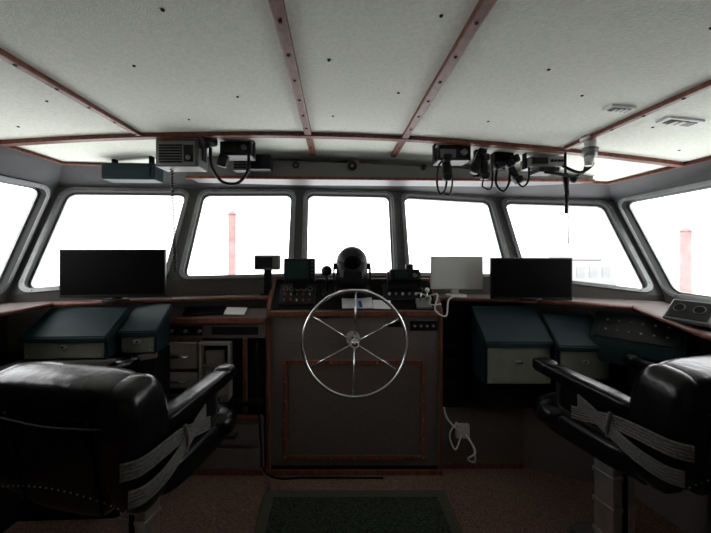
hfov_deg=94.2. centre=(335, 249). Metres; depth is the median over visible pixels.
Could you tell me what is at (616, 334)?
console
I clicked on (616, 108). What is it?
ceiling vent
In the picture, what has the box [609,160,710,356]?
wall
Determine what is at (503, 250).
window
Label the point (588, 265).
moored boat
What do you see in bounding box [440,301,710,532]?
counter
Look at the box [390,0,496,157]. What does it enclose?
trim
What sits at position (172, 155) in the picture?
speaker
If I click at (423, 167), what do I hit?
round speaker
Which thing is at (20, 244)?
window
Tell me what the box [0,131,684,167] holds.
trim
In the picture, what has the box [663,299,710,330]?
panel
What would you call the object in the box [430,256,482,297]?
flat panel
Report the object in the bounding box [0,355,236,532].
chair
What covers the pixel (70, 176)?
wall
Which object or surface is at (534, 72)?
ceiling
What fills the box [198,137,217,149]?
spotlight
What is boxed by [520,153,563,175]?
receiver
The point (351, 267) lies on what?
binnacle compass
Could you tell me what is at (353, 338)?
steering wheel
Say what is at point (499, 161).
telephone handset
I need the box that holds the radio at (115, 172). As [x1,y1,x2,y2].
[102,156,162,182]
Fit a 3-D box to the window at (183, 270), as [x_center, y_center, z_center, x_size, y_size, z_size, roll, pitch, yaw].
[-0.705,-0.146,2.488,0.811,0.705,0.377,0,0,-10]
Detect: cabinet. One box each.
[0,345,169,532]
[168,308,265,474]
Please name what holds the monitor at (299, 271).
on the console at (311, 430)
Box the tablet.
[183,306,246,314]
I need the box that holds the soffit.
[185,157,594,186]
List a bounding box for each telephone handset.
[470,148,493,189]
[490,152,529,191]
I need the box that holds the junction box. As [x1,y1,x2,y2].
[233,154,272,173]
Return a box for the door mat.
[254,490,462,532]
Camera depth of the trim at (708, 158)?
2.06 m
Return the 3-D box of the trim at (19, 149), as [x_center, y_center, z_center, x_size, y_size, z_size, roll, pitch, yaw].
[-1.604,-0.578,1.809,0.495,0.080,1.578,0,0,26]
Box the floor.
[3,454,684,532]
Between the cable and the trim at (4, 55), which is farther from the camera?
the cable
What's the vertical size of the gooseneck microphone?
0.373 m
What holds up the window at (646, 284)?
in the wall at (70, 176)
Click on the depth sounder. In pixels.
(267, 263)
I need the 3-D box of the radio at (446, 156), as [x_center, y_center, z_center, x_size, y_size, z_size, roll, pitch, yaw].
[0.685,-0.474,1.960,0.232,0.325,0.200,0,0,0]
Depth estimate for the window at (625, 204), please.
2.15 m
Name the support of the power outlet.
attached to the counter
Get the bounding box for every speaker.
[156,139,206,271]
[291,161,299,169]
[346,160,357,171]
[420,164,426,170]
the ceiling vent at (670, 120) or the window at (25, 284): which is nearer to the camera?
the ceiling vent at (670, 120)
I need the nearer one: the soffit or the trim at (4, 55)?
the trim at (4, 55)
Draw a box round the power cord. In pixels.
[256,343,383,479]
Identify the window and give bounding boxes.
[0,175,49,294]
[18,187,188,292]
[179,189,295,279]
[302,189,397,276]
[401,192,509,277]
[502,197,652,292]
[618,180,710,302]
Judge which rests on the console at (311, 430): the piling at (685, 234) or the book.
the book
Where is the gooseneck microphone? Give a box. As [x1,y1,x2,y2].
[544,152,586,213]
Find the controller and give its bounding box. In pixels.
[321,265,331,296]
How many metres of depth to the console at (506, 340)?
2.01 m
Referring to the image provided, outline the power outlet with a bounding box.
[443,407,476,462]
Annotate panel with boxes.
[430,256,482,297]
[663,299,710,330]
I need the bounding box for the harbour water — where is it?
[0,254,710,295]
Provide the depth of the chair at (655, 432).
1.28 m
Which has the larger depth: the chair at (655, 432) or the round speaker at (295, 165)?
the round speaker at (295, 165)
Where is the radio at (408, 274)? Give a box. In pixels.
[387,264,420,289]
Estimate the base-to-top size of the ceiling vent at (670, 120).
0.030 m
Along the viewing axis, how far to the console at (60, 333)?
1.78 m
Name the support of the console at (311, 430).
on the floor
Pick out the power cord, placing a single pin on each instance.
(262, 467)
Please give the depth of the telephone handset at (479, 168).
1.97 m
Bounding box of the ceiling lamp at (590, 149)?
[562,134,600,173]
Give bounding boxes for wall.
[0,146,61,353]
[8,165,663,453]
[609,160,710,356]
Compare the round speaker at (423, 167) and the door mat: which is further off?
the round speaker at (423, 167)
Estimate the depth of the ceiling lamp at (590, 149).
1.68 m
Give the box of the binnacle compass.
[333,246,370,297]
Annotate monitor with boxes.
[59,249,166,301]
[284,258,314,289]
[490,258,571,300]
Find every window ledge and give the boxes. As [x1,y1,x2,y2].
[0,294,268,316]
[438,294,710,340]
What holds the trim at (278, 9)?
attached to the ceiling
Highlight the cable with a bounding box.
[417,292,455,316]
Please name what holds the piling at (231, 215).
in the harbour water
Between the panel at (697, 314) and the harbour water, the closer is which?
the panel at (697, 314)
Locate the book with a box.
[341,297,373,309]
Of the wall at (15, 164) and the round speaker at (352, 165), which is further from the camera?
the round speaker at (352, 165)
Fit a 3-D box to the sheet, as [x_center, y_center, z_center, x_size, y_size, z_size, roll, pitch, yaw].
[0.300,0.360,2.177,0.120,0.050,0.054,0,0,9]
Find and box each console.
[18,307,128,359]
[117,304,171,353]
[266,277,442,474]
[471,306,553,384]
[541,314,608,379]
[589,310,689,367]
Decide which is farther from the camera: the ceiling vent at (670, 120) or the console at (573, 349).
the console at (573, 349)
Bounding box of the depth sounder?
[254,255,280,294]
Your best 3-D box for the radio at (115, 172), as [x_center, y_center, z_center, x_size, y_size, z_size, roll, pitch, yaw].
[-1.320,-0.528,2.147,0.330,0.161,0.126,0,0,-3]
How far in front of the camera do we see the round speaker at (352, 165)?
2.23 m
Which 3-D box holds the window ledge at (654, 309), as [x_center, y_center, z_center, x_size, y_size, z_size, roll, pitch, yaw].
[1.364,0.415,1.694,1.332,0.198,1.392,0,0,0]
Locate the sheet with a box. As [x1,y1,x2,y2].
[373,300,390,308]
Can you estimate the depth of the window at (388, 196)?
2.69 m
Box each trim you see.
[0,48,140,135]
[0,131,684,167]
[0,145,101,165]
[268,0,315,155]
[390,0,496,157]
[564,79,710,149]
[585,156,710,184]
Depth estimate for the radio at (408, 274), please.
2.23 m
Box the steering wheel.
[301,289,407,398]
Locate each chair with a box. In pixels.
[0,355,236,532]
[532,353,710,532]
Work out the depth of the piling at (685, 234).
14.87 m
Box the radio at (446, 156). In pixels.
[432,144,470,195]
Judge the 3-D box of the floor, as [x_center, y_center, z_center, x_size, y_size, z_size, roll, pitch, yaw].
[0.055,1.480,0.305,4.010,0.060,4.210,0,0,0]
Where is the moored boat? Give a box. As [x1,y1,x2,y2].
[549,207,616,285]
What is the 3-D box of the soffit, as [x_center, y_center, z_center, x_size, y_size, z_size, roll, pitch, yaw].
[0.402,-0.566,2.387,2.818,0.182,0.284,0,0,-2]
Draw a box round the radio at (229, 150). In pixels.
[209,141,255,185]
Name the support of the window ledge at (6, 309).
attached to the wall at (70, 176)
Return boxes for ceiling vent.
[603,104,635,112]
[656,116,704,126]
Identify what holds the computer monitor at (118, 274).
on the window ledge at (6, 309)
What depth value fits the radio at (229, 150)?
1.89 m
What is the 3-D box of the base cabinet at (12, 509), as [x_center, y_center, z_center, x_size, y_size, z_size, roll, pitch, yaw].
[-1.491,1.020,1.798,0.997,0.860,0.473,0,0,-14]
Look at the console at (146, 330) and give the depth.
1.89 m
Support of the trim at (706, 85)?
attached to the ceiling
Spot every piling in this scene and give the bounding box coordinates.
[227,210,236,274]
[678,227,692,292]
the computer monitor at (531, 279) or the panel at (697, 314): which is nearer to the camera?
the panel at (697, 314)
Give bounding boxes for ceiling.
[0,0,710,181]

